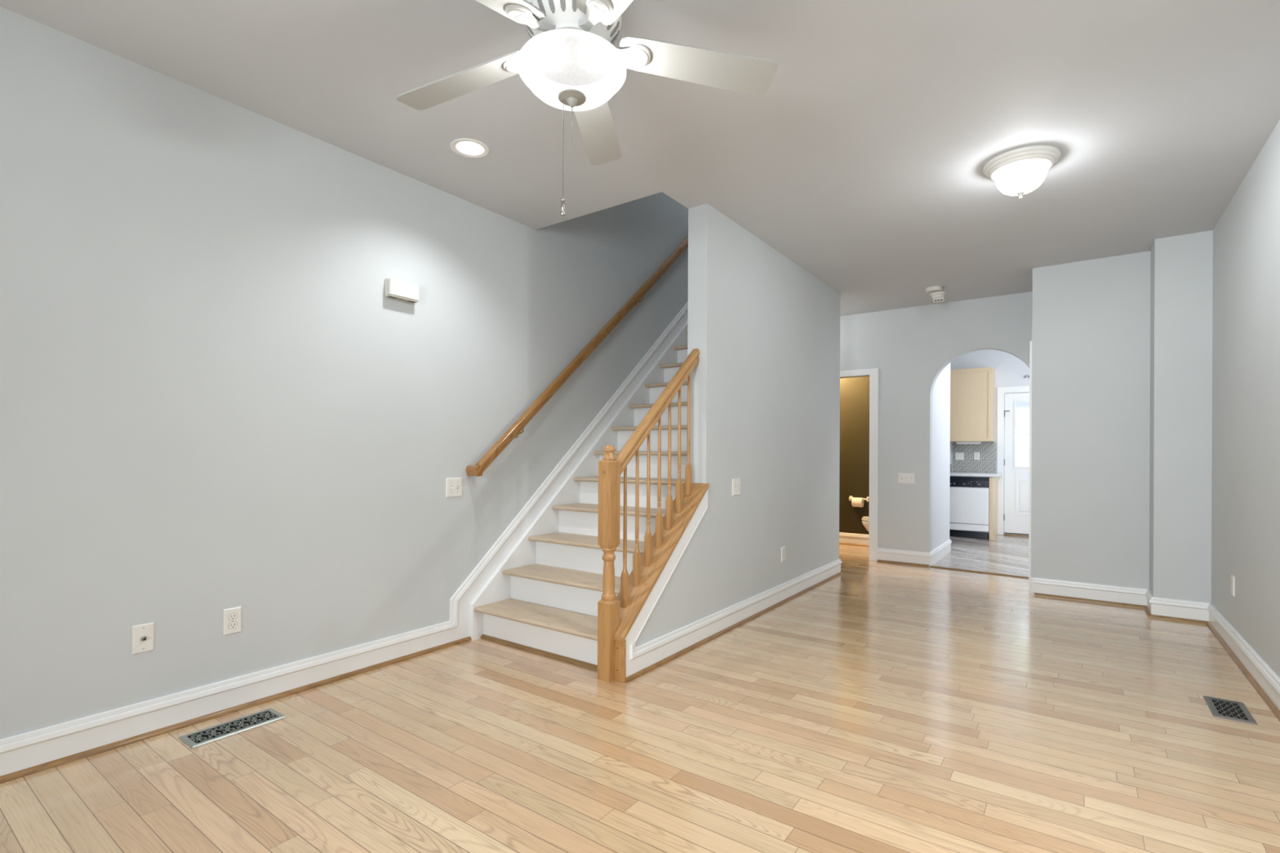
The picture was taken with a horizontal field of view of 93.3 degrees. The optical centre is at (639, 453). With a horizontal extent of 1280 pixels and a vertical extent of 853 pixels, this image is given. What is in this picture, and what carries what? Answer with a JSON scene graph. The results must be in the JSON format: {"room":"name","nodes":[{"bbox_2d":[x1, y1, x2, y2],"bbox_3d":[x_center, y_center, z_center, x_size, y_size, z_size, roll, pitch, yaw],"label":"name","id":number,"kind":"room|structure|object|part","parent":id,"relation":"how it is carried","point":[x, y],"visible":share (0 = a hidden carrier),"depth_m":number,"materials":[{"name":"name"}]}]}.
{"room":"empty living room","nodes":[
{"label":"empty living room","id":0,"kind":"room"},
{"bbox_2d":[0,6,688,739],"bbox_3d":[-1.011,-1.532,3.975,0.120,5.400,10.750,0,0,36],"label":"wall","id":1,"kind":"structure","parent":0,"point":[215,397],"depth_m":2.76,"materials":[{"name":"grey paint"}]},
{"bbox_2d":[132,622,154,654],"bbox_3d":[-2.025,0.756,2.467,0.020,0.116,0.071,0,0,36],"label":"outlet","id":2,"kind":"object","parent":1,"relation":"attached to","point":[143,635],"visible":1,"depth_m":2.47,"materials":[{"name":"white plastic"}]},
{"bbox_2d":[222,606,241,635],"bbox_3d":[-1.841,0.757,2.732,0.008,0.116,0.071,0,0,36],"label":"electrical outlet","id":3,"kind":"object","parent":1,"relation":"attached to","point":[232,616],"visible":1,"depth_m":2.73,"materials":[{"name":"white plastic"}]},
{"bbox_2d":[228,621,237,629],"bbox_3d":[-1.839,0.777,2.731,0.001,0.032,0.036,0,0,36],"label":"receptacle","id":4,"kind":"object","parent":3,"relation":"attached to","point":[232,624],"depth_m":2.73,"materials":[{"name":"white plastic"}]},
{"bbox_2d":[228,613,237,620],"bbox_3d":[-1.839,0.738,2.731,0.001,0.032,0.036,0,0,36],"label":"receptacle","id":5,"kind":"object","parent":3,"relation":"attached to","point":[232,616],"depth_m":2.73,"materials":[{"name":"white plastic"}]},
{"bbox_2d":[0,301,688,783],"bbox_3d":[-1.560,-0.461,3.093,0.031,3.253,8.382,0,0,36],"label":"baseboard","id":6,"kind":"structure","parent":1,"relation":"attached to","point":[27,753],"depth_m":2.91,"materials":[{"name":"white wood"}]},
{"bbox_3d":[-2.536,1.150,1.744,0.019,0.020,5.060,0,0,36],"label":"shoe moulding","id":7,"kind":"part","parent":6,"relation":"part of","materials":[{"name":"brown wood"}]},
{"bbox_2d":[385,277,418,302],"bbox_3d":[-1.333,-0.913,3.389,0.050,0.102,0.182,0,0,36],"label":"door chime","id":8,"kind":"object","parent":1,"relation":"attached to","point":[394,288],"visible":1,"depth_m":3.36,"materials":[{"name":"white plastic"}]},
{"bbox_2d":[445,477,462,497],"bbox_3d":[-1.134,0.208,3.700,0.016,0.116,0.117,0,0,36],"label":"light switch","id":9,"kind":"object","parent":1,"relation":"attached to","point":[453,485],"visible":1,"depth_m":3.70,"materials":[{"name":"white plastic"}]},
{"bbox_2d":[466,236,688,476],"bbox_3d":[-0.109,-1.243,5.033,0.104,2.780,3.178,0,0,36],"label":"wall handrail","id":10,"kind":"object","parent":1,"relation":"attached to","point":[516,428],"visible":0.95,"depth_m":4.38,"materials":[{"name":"brown wood"}]},
{"bbox_2d":[0,533,1279,852],"bbox_3d":[1.443,1.218,3.710,4.600,0.080,13.210,0,0,36],"label":"floor","id":11,"kind":"structure","parent":0,"point":[880,707],"depth_m":2.38,"materials":[{"name":"brown wood"}]},
{"bbox_2d":[177,708,286,748],"bbox_3d":[-1.724,1.161,2.569,0.150,0.006,0.352,0,0,36],"label":"floor vent","id":12,"kind":"object","parent":11,"relation":"in","point":[211,734],"visible":1,"depth_m":2.55,"materials":[{"name":"grey metal"}]},
{"bbox_2d":[469,320,688,670],"bbox_3d":[0.329,-0.346,4.811,1.054,3.040,3.286,0,0,36],"label":"staircase","id":13,"kind":"structure","parent":11,"relation":"on","point":[543,598],"depth_m":4.03,"materials":[{"name":"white wood"}]},
{"bbox_3d":[-0.587,1.159,3.528,1.023,0.020,0.019,0,0,36],"label":"shoe moulding","id":14,"kind":"part","parent":13,"relation":"part of","materials":[{"name":"brown wood"}]},
{"bbox_2d":[597,348,709,683],"bbox_3d":[0.105,0.252,3.488,0.185,1.840,0.955,0,0,36],"label":"balustrade","id":15,"kind":"object","parent":11,"relation":"on","point":[616,615],"visible":0.94,"depth_m":3.30,"materials":[{"name":"brown wood"}]},
{"bbox_3d":[-0.162,0.603,3.145,0.081,1.136,0.081,0,0,36],"label":"newel post","id":16,"kind":"part","parent":15,"relation":"part of","materials":[{"name":"brown wood"}]},
{"bbox_3d":[0.110,-0.269,3.508,0.060,0.798,0.825,0,0,36],"label":"handrail","id":17,"kind":"part","parent":15,"relation":"part of","materials":[{"name":"brown wood"}]},
{"bbox_2d":[861,515,869,531],"bbox_3d":[2.976,0.798,7.101,0.722,0.775,0.490,0,0,36],"label":"toilet","id":18,"kind":"object","parent":11,"relation":"on","point":[865,520],"visible":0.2,"depth_m":7.17,"materials":[{"name":"white ceramic"}]},
{"bbox_3d":[2.900,0.770,7.156,0.516,0.020,0.374,0,0,36],"label":"lid","id":19,"kind":"part","parent":18,"relation":"part of","materials":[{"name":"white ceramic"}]},
{"bbox_3d":[2.905,0.995,7.151,0.545,0.380,0.370,0,0,36],"label":"bowl","id":20,"kind":"part","parent":18,"relation":"part of","materials":[{"name":"white ceramic"}]},
{"bbox_2d":[949,475,989,538],"bbox_3d":[4.771,0.757,8.795,0.600,0.864,0.732,0,0,36],"label":"dishwasher","id":21,"kind":"object","parent":11,"relation":"on","point":[969,499],"visible":0.74,"depth_m":8.49,"materials":[{"name":"white metal"}]},
{"bbox_3d":[4.583,1.042,8.538,0.596,0.084,0.026,0,0,36],"label":"panel","id":22,"kind":"part","parent":21,"relation":"part of","materials":[{"name":"white metal"}]},
{"bbox_3d":[4.610,1.141,8.575,0.580,0.096,0.015,0,0,36],"label":"kick plate","id":23,"kind":"part","parent":21,"relation":"part of","materials":[{"name":"black"}]},
{"bbox_3d":[4.583,0.732,8.535,0.596,0.511,0.032,0,0,36],"label":"door panel","id":24,"kind":"part","parent":21,"relation":"part of","materials":[{"name":"white metal"}]},
{"bbox_3d":[4.582,0.401,8.531,0.596,0.140,0.042,0,0,36],"label":"control panel","id":25,"kind":"part","parent":21,"relation":"part of","materials":[{"name":"black plastic"}]},
{"bbox_2d":[950,471,1002,476],"bbox_3d":[4.250,0.302,9.194,2.115,0.038,0.733,0,0,36],"label":"countertop","id":26,"kind":"structure","parent":21,"relation":"on","point":[952,473],"depth_m":8.49,"materials":[{"name":"white stone"}]},
{"bbox_2d":[989,476,997,540],"bbox_3d":[5.048,0.761,8.621,0.043,0.868,0.692,0,0,36],"label":"base cabinet","id":27,"kind":"object","parent":11,"relation":"on","point":[993,480],"visible":0.93,"depth_m":8.40,"materials":[{"name":"brown wood"}]},
{"bbox_3d":[5.060,0.761,8.625,0.018,0.868,0.672,0,0,36],"label":"panel","id":28,"kind":"part","parent":27,"relation":"part of","materials":[{"name":"brown wood"}]},
{"bbox_2d":[1203,695,1257,724],"bbox_3d":[2.718,1.181,2.790,0.141,0.006,0.282,0,0,36],"label":"floor vent","id":29,"kind":"object","parent":11,"relation":"in","point":[1219,708],"visible":1,"depth_m":2.78,"materials":[{"name":"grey metal"}]},
{"bbox_2d":[1211,697,1247,719],"bbox_3d":[2.718,1.181,2.790,0.096,0.005,0.235,0,0,36],"label":"grille","id":30,"kind":"object","parent":29,"relation":"attached to","point":[1228,708],"depth_m":2.79,"materials":[{"name":"grey metal"}]},
{"bbox_2d":[0,0,1279,315],"bbox_3d":[0.281,-1.711,2.369,4.095,0.280,9.661,0,0,36],"label":"ceiling","id":31,"kind":"structure","parent":0,"point":[861,162],"depth_m":2.78,"materials":[{"name":"paint"}]},
{"bbox_2d":[449,137,489,158],"bbox_3d":[-0.877,-1.618,3.120,0.196,0.096,0.196,0,0,36],"label":"recessed light","id":32,"kind":"object","parent":31,"relation":"in","point":[468,148],"visible":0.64,"depth_m":3.17,"materials":[{"name":"white glass"}]},
{"bbox_2d":[395,0,777,216],"bbox_3d":[-0.250,-1.167,1.924,1.279,0.812,1.275,0,0,36],"label":"ceiling fan","id":33,"kind":"object","parent":31,"relation":"hanging from","point":[570,61],"visible":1,"depth_m":1.94,"materials":[{"name":"white wood"}]},
{"bbox_3d":[-0.598,-1.281,2.084,0.520,0.079,0.138,0,0,21],"label":"blade","id":34,"kind":"part","parent":33,"relation":"part of","materials":[{"name":"grey wood"}]},
{"bbox_3d":[-0.481,-1.280,1.627,0.138,0.079,0.520,0,0,40],"label":"blade","id":35,"kind":"part","parent":33,"relation":"part of","materials":[{"name":"grey wood"}]},
{"bbox_3d":[-0.246,-0.979,1.938,0.003,0.326,0.003,0,0,36],"label":"pull chain","id":36,"kind":"part","parent":33,"relation":"part of","materials":[{"name":"silver metal"}]},
{"bbox_3d":[-0.217,-1.197,1.938,0.348,0.112,0.348,0,0,36],"label":"lamp shade","id":37,"kind":"part","parent":33,"relation":"part of","materials":[{"name":"white glass"}]},
{"bbox_3d":[-0.218,-1.048,1.938,0.003,0.131,0.003,0,0,36],"label":"pull chain","id":38,"kind":"part","parent":33,"relation":"part of","materials":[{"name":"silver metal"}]},
{"bbox_3d":[-0.172,-1.279,2.344,0.138,0.079,0.520,0,0,6],"label":"blade","id":39,"kind":"part","parent":33,"relation":"part of","materials":[{"name":"grey wood"}]},
{"bbox_3d":[-0.024,-1.278,1.578,0.138,0.079,0.520,0,0,-28],"label":"blade","id":40,"kind":"part","parent":33,"relation":"part of","materials":[{"name":"grey wood"}]},
{"bbox_3d":[0.188,-1.277,1.993,0.520,0.079,0.138,0,0,-8],"label":"blade","id":41,"kind":"part","parent":33,"relation":"part of","materials":[{"name":"grey wood"}]},
{"bbox_2d":[925,285,946,302],"bbox_3d":[2.789,-1.494,5.702,0.175,0.132,0.140,0,0,-3],"label":"smoke detector","id":42,"kind":"object","parent":31,"relation":"attached to","point":[936,292],"visible":1,"depth_m":5.66,"materials":[{"name":"white plastic"}]},
{"bbox_2d":[982,145,1061,199],"bbox_3d":[2.042,-1.463,3.242,0.354,0.199,0.354,0,0,36],"label":"ceiling light","id":43,"kind":"object","parent":31,"relation":"attached to","point":[1020,171],"visible":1,"depth_m":3.15,"materials":[{"name":"white glass"}]},
{"bbox_2d":[635,203,839,647],"bbox_3d":[0.890,-0.196,4.569,0.140,2.744,3.453,0,0,36],"label":"wall","id":44,"kind":"structure","parent":0,"point":[765,381],"depth_m":4.35,"materials":[{"name":"grey paint"}]},
{"bbox_2d":[624,489,843,683],"bbox_3d":[0.898,0.694,4.560,0.171,0.965,3.515,0,0,36],"label":"baseboard","id":45,"kind":"structure","parent":44,"relation":"attached to","point":[641,660],"depth_m":3.65,"materials":[{"name":"white wood"}]},
{"bbox_3d":[0.896,1.166,4.560,0.171,0.020,3.515,0,0,36],"label":"shoe moulding","id":46,"kind":"part","parent":45,"relation":"part of","materials":[{"name":"brown wood"}]},
{"bbox_3d":[0.954,1.038,4.526,0.024,0.080,3.442,0,0,36],"label":"cap moulding","id":47,"kind":"part","parent":45,"relation":"part of","materials":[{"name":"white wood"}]},
{"bbox_2d":[732,478,740,496],"bbox_3d":[0.661,0.230,4.125,0.012,0.116,0.117,0,0,36],"label":"light switch","id":48,"kind":"object","parent":44,"relation":"attached to","point":[735,482],"visible":1,"depth_m":4.12,"materials":[{"name":"white plastic"}]},
{"bbox_2d":[781,546,785,561],"bbox_3d":[1.136,0.797,4.790,0.008,0.116,0.071,0,0,36],"label":"electrical outlet","id":49,"kind":"object","parent":44,"relation":"attached to","point":[783,548],"visible":1,"depth_m":4.78,"materials":[{"name":"white plastic"}]},
{"bbox_2d":[839,376,869,534],"bbox_3d":[2.916,-0.290,7.839,1.724,2.950,0.180,0,0,36],"label":"wall","id":50,"kind":"structure","parent":0,"point":[854,459],"depth_m":7.83,"materials":[{"name":"brown paint"}]},
{"bbox_2d":[839,532,868,546],"bbox_3d":[2.847,1.111,7.754,1.724,0.147,0.031,0,0,36],"label":"baseboard","id":51,"kind":"structure","parent":50,"relation":"attached to","point":[861,540],"depth_m":7.81,"materials":[{"name":"white wood"}]},
{"bbox_3d":[2.844,1.175,7.749,1.724,0.020,0.019,0,0,36],"label":"shoe moulding","id":52,"kind":"part","parent":51,"relation":"part of","materials":[{"name":"brown wood"}]},
{"bbox_2d":[848,495,869,502],"bbox_3d":[2.813,0.585,7.759,0.264,0.064,0.065,0,0,36],"label":"toilet paper holder","id":53,"kind":"object","parent":50,"relation":"attached to","point":[867,499],"visible":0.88,"depth_m":7.72,"materials":[{"name":"white ceramic"}]},
{"bbox_2d":[851,497,864,506],"bbox_3d":[2.788,0.626,7.737,0.124,0.120,0.120,0,0,36],"label":"toilet roll","id":54,"kind":"object","parent":53,"relation":"hanging from","point":[855,502],"visible":1,"depth_m":7.70,"materials":[{"name":"white paper"}]},
{"bbox_2d":[840,291,1032,552],"bbox_3d":[3.189,-0.289,6.297,3.975,2.950,0.120,0,0,36],"label":"wall","id":55,"kind":"structure","parent":0,"point":[909,348],"depth_m":6.43,"materials":[{"name":"grey paint"}]},
{"bbox_2d":[840,368,878,561],"bbox_3d":[2.228,0.123,6.906,0.948,2.118,0.018,0,0,36],"label":"trim","id":56,"kind":"structure","parent":55,"relation":"attached to","point":[873,373],"depth_m":6.65,"materials":[{"name":"white wood"}]},
{"bbox_2d":[876,559,928,567],"bbox_3d":[2.809,1.174,6.467,0.518,0.020,0.019,0,0,36],"label":"trim","id":57,"kind":"structure","parent":55,"relation":"attached to","point":[881,561],"depth_m":6.46,"materials":[{"name":"brown wood"}]},
{"bbox_2d":[897,472,915,484],"bbox_3d":[2.846,0.268,6.460,0.165,0.114,0.016,0,0,36],"label":"light switch","id":58,"kind":"object","parent":55,"relation":"attached to","point":[904,478],"visible":1,"depth_m":6.46,"materials":[{"name":"white plastic"}]},
{"bbox_2d":[929,565,1028,578],"bbox_3d":[3.376,1.182,6.033,0.906,0.011,0.040,0,0,40],"label":"trim","id":59,"kind":"structure","parent":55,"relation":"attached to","point":[985,572],"depth_m":6.01,"materials":[{"name":"brown wood"}]},
{"bbox_2d":[931,363,950,551],"bbox_3d":[3.388,-0.288,6.918,0.120,2.950,1.119,0,0,36],"label":"wall","id":60,"kind":"structure","parent":0,"point":[941,390],"depth_m":6.88,"materials":[{"name":"paint"}]},
{"bbox_2d":[877,539,951,566],"bbox_3d":[3.188,1.113,6.970,0.542,0.147,1.262,0,0,36],"label":"baseboard","id":61,"kind":"structure","parent":60,"relation":"attached to","point":[930,558],"depth_m":6.50,"materials":[{"name":"white wood"}]},
{"bbox_2d":[950,349,1029,535],"bbox_3d":[5.288,-0.279,8.992,4.870,2.950,0.150,0,0,36],"label":"wall","id":62,"kind":"structure","parent":0,"point":[1011,371],"depth_m":8.91,"materials":[{"name":"paint"}]},
{"bbox_2d":[950,367,995,442],"bbox_3d":[4.925,-0.708,8.966,0.560,1.070,0.319,0,0,36],"label":"upper cabinet","id":63,"kind":"object","parent":62,"relation":"attached to","point":[972,390],"visible":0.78,"depth_m":8.84,"materials":[{"name":"brown wood"}]},
{"bbox_2d":[955,441,982,444],"bbox_3d":[4.865,-0.154,8.946,0.336,0.036,0.098,0,0,36],"label":"light","id":64,"kind":"object","parent":63,"relation":"attached to","point":[957,442],"visible":1,"depth_m":8.90,"materials":[{"name":"white plastic"}]},
{"bbox_3d":[4.839,-0.709,8.847,0.448,0.957,0.007,0,0,36],"label":"door panel","id":65,"kind":"part","parent":63,"relation":"part of","materials":[{"name":"brown wood"}]},
{"bbox_2d":[950,441,995,472],"bbox_3d":[4.673,0.055,9.337,1.432,0.457,0.010,0,0,36],"label":"backsplash","id":66,"kind":"structure","parent":62,"relation":"attached to","point":[987,450],"depth_m":9.07,"materials":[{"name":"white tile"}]},
{"bbox_2d":[955,452,964,460],"bbox_3d":[4.857,0.044,9.188,0.117,0.116,0.016,0,0,36],"label":"light switch","id":67,"kind":"object","parent":66,"relation":"attached to","point":[958,455],"visible":1,"depth_m":9.19,"materials":[{"name":"white plastic"}]},
{"bbox_2d":[973,452,979,460],"bbox_3d":[5.046,0.043,9.057,0.075,0.116,0.008,0,0,36],"label":"electrical outlet","id":68,"kind":"object","parent":66,"relation":"attached to","point":[976,455],"visible":1,"depth_m":9.05,"materials":[{"name":"white plastic"}]},
{"bbox_2d":[996,386,1029,534],"bbox_3d":[5.685,0.113,8.601,1.045,2.168,0.018,0,0,36],"label":"trim","id":69,"kind":"structure","parent":62,"relation":"attached to","point":[1001,390],"depth_m":8.87,"materials":[{"name":"white wood"}]},
{"bbox_2d":[1003,392,1029,534],"bbox_3d":[5.702,0.151,8.631,0.866,2.051,0.059,0,0,36],"label":"door","id":70,"kind":"structure","parent":62,"relation":"in","point":[1016,479],"depth_m":8.80,"materials":[{"name":"white wood"}]},
{"bbox_3d":[5.698,-0.276,8.614,0.633,0.977,0.012,0,0,36],"label":"glass frame","id":71,"kind":"part","parent":70,"relation":"part of","materials":[{"name":"glass"}]},
{"bbox_3d":[5.562,0.632,8.711,0.266,0.530,0.007,0,0,36],"label":"panel moulding","id":72,"kind":"part","parent":70,"relation":"part of","materials":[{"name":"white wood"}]},
{"bbox_2d":[1015,401,1029,466],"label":"window","id":73,"kind":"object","parent":70,"relation":"in","point":[1022,409],"visible":0.02,"depth_m":13.55,"materials":[{"name":"white glass"}]},
{"bbox_3d":[5.562,0.632,8.711,0.156,0.420,0.006,0,0,36],"label":"raised panel","id":74,"kind":"part","parent":70,"relation":"part of","materials":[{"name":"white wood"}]},
{"bbox_2d":[1004,533,1028,537],"bbox_3d":[5.721,1.188,8.657,0.865,0.019,0.180,0,0,36],"label":"trim","id":75,"kind":"structure","parent":62,"relation":"attached to","point":[1004,534],"depth_m":8.75,"materials":[{"name":"brown wood"}]},
{"bbox_2d":[1031,230,1213,603],"bbox_3d":[3.891,-0.183,4.995,1.071,2.744,1.167,0,0,36],"label":"wall","id":76,"kind":"structure","parent":0,"point":[1122,345],"depth_m":4.71,"materials":[{"name":"grey paint"}]},
{"bbox_2d":[1028,341,1031,593],"bbox_3d":[3.543,0.118,5.446,0.019,2.140,0.800,0,0,36],"label":"trim","id":77,"kind":"structure","parent":76,"relation":"attached to","point":[1030,342],"depth_m":5.12,"materials":[{"name":"white wood"}]},
{"bbox_2d":[1031,577,1208,624],"bbox_3d":[3.625,1.115,4.635,1.071,0.147,0.339,0,0,36],"label":"baseboard","id":78,"kind":"structure","parent":76,"relation":"attached to","point":[1191,611],"depth_m":4.71,"materials":[{"name":"white wood"}]},
{"bbox_3d":[3.629,1.178,4.630,1.059,0.020,0.337,0,0,36],"label":"shoe moulding","id":79,"kind":"part","parent":78,"relation":"part of","materials":[{"name":"brown wood"}]},
{"bbox_2d":[1211,120,1279,678],"bbox_3d":[1.885,-0.192,1.205,0.120,2.744,9.661,0,0,36],"label":"wall","id":80,"kind":"structure","parent":0,"point":[1246,479],"depth_m":3.31,"materials":[{"name":"grey paint"}]},
{"bbox_2d":[1231,575,1235,596],"bbox_3d":[3.547,0.792,3.619,0.008,0.116,0.071,0,0,36],"label":"electrical outlet","id":81,"kind":"object","parent":80,"relation":"attached to","point":[1233,578],"visible":1,"depth_m":3.60,"materials":[{"name":"white plastic"}]},
{"bbox_2d":[1205,603,1279,721],"bbox_3d":[1.520,1.105,0.837,0.031,0.147,8.344,0,0,36],"label":"baseboard","id":82,"kind":"structure","parent":80,"relation":"attached to","point":[1260,676],"depth_m":3.23,"materials":[{"name":"white wood"}]}
]}

